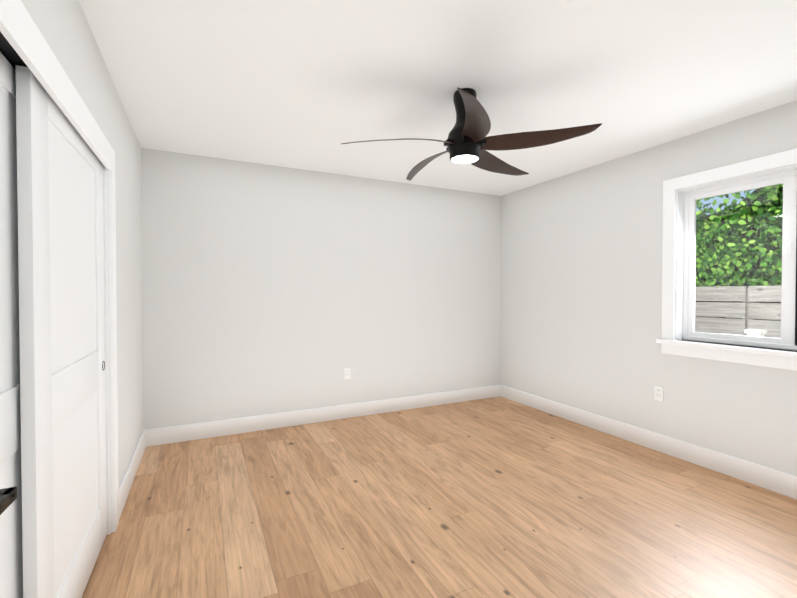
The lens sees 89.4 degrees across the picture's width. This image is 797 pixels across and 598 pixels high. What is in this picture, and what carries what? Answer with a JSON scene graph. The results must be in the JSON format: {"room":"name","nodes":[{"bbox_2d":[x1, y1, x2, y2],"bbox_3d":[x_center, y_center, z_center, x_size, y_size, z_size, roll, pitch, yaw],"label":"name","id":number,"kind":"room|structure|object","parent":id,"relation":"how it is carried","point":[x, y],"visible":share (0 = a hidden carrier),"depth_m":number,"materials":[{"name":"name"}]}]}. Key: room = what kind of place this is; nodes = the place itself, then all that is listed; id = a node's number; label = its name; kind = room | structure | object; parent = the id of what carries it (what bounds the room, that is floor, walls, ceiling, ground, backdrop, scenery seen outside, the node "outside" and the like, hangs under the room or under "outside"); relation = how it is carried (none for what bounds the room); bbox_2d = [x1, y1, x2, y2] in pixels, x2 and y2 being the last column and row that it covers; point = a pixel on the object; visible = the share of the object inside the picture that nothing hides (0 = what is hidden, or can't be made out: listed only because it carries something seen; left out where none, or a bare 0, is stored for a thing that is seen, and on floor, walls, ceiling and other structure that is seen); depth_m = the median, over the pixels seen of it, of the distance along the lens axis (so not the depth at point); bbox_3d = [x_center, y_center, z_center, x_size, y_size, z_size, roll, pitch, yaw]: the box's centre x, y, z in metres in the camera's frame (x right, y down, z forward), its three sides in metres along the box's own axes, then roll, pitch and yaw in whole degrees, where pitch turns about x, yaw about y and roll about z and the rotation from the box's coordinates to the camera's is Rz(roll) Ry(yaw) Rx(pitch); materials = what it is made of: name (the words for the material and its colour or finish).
{"room":"empty bedroom","nodes":[
{"label":"empty bedroom","id":0,"kind":"room"},
{"bbox_2d":[21,0,143,486],"bbox_3d":[-1.297,0.020,1.499,0.140,2.440,3.910,0,1,-26],"label":"wall","id":1,"kind":"structure","parent":0,"point":[63,26],"depth_m":2.41,"materials":[{"name":"white paint"}]},
{"bbox_2d":[0,52,22,597],"bbox_3d":[-1.041,0.278,0.970,0.036,1.918,0.990,0,1,-26],"label":"closet door","id":2,"kind":"structure","parent":1,"relation":"in","point":[11,566],"depth_m":1.17,"materials":[{"name":"white wood"}]},
{"bbox_2d":[0,487,16,514],"bbox_3d":[-0.547,0.238,0.319,0.138,2.020,0.821,0,1,-26],"label":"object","id":3,"kind":"structure","parent":2,"relation":"attached to","point":[8,496],"depth_m":0.66,"materials":[{"name":"black"}]},
{"bbox_2d":[0,0,118,534],"bbox_3d":[-1.146,0.240,1.193,0.140,2.010,1.960,0,1,-26],"label":"door frame","id":4,"kind":"structure","parent":1,"relation":"attached to","point":[10,54],"depth_m":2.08,"materials":[{"name":"white wood"}]},
{"bbox_2d":[16,65,106,597],"bbox_3d":[-1.317,0.267,1.638,0.036,1.918,0.974,0,1,-26],"label":"closet door","id":5,"kind":"structure","parent":1,"relation":"in","point":[60,198],"depth_m":1.43,"materials":[{"name":"white wood"}]},
{"bbox_2d":[119,429,146,518],"bbox_3d":[-1.809,1.151,2.747,0.016,0.140,1.210,0,1,-26],"label":"baseboard","id":6,"kind":"structure","parent":1,"relation":"attached to","point":[124,489],"depth_m":2.63,"materials":[{"name":"white wood"}]},
{"bbox_2d":[141,148,500,429],"bbox_3d":[-0.454,-0.021,4.163,3.990,2.440,0.140,0,1,-26],"label":"wall","id":7,"kind":"structure","parent":0,"point":[268,289],"depth_m":3.86,"materials":[{"name":"white paint"}]},
{"bbox_2d":[147,385,498,446],"bbox_3d":[-0.428,1.130,4.105,3.690,0.140,0.019,0,1,-26],"label":"baseboard","id":8,"kind":"structure","parent":7,"relation":"attached to","point":[188,432],"depth_m":3.87,"materials":[{"name":"white wood"}]},
{"bbox_2d":[344,367,350,378],"bbox_3d":[-0.517,0.751,4.066,0.070,0.115,0.019,0,1,-26],"label":"electrical outlet","id":9,"kind":"object","parent":7,"relation":"attached to","point":[347,373],"visible":1,"depth_m":4.06,"materials":[{"name":"white plastic"}]},
{"bbox_2d":[79,0,796,195],"bbox_3d":[0.462,-1.258,1.375,4.770,0.120,5.920,0,1,-26],"label":"ceiling","id":10,"kind":"structure","parent":0,"point":[312,85],"depth_m":2.18,"materials":[{"name":"white paint"}]},
{"bbox_2d":[342,87,601,180],"bbox_3d":[0.370,-1.015,2.438,1.380,0.398,1.326,0,1,-26],"label":"fan","id":11,"kind":"object","parent":10,"relation":"hanging from","point":[467,141],"visible":1,"depth_m":2.30,"materials":[{"name":"brown wood"}]},
{"bbox_2d":[82,396,796,597],"bbox_3d":[0.462,1.292,1.414,4.770,0.100,5.920,0,1,-26],"label":"floor","id":12,"kind":"structure","parent":0,"point":[497,497],"depth_m":2.25,"materials":[{"name":"brown wood"}]},
{"bbox_2d":[500,100,796,475],"bbox_3d":[2.164,-0.006,3.186,0.140,2.440,3.910,0,1,-26],"label":"wall","id":13,"kind":"structure","parent":0,"point":[581,296],"depth_m":3.46,"materials":[{"name":"white paint"}]},
{"bbox_2d":[499,385,796,498],"bbox_3d":[2.062,1.144,3.232,0.019,0.140,3.770,0,1,-26],"label":"baseboard","id":14,"kind":"structure","parent":13,"relation":"attached to","point":[777,481],"depth_m":3.11,"materials":[{"name":"white wood"}]},
{"bbox_2d":[654,386,663,401],"bbox_3d":[2.079,0.754,3.212,0.019,0.115,0.070,0,1,-26],"label":"electrical outlet","id":15,"kind":"object","parent":13,"relation":"attached to","point":[658,392],"visible":1,"depth_m":3.21,"materials":[{"name":"white plastic"}]},
{"bbox_2d":[656,149,796,370],"bbox_3d":[2.451,-0.240,2.543,0.205,1.352,1.490,0,1,-26],"label":"window","id":16,"kind":"structure","parent":13,"relation":"in","point":[675,189],"depth_m":2.85,"materials":[{"name":"white wood"}]},
{"label":"outside","id":17,"kind":"structure","parent":0,"visible":0},
{"bbox_3d":[4.535,1.496,4.382,5.150,0.100,14.000,0,1,-26],"label":"ground","id":18,"kind":"structure","parent":17,"visible":0},
{"bbox_2d":[695,286,781,337],"bbox_3d":[3.245,0.668,3.732,0.112,1.575,10.495,0,1,-26],"label":"fence","id":19,"kind":"object","parent":18,"relation":"on","point":[724,306],"depth_m":3.75,"materials":[{"name":"grey wood"}]},
{"bbox_2d":[695,184,782,333],"bbox_3d":[3.432,-0.165,3.818,0.425,3.239,11.000,0,1,-26],"label":"hedge","id":20,"kind":"object","parent":18,"relation":"on","point":[734,243],"depth_m":3.89,"materials":[{"name":"green plant"}]},
{"bbox_2d":[745,329,766,336],"bbox_3d":[2.781,0.850,3.144,0.104,1.230,0.104,0,1,-26],"label":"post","id":21,"kind":"object","parent":18,"relation":"on","point":[755,331],"depth_m":3.10,"materials":[{"name":"white"}]}
]}

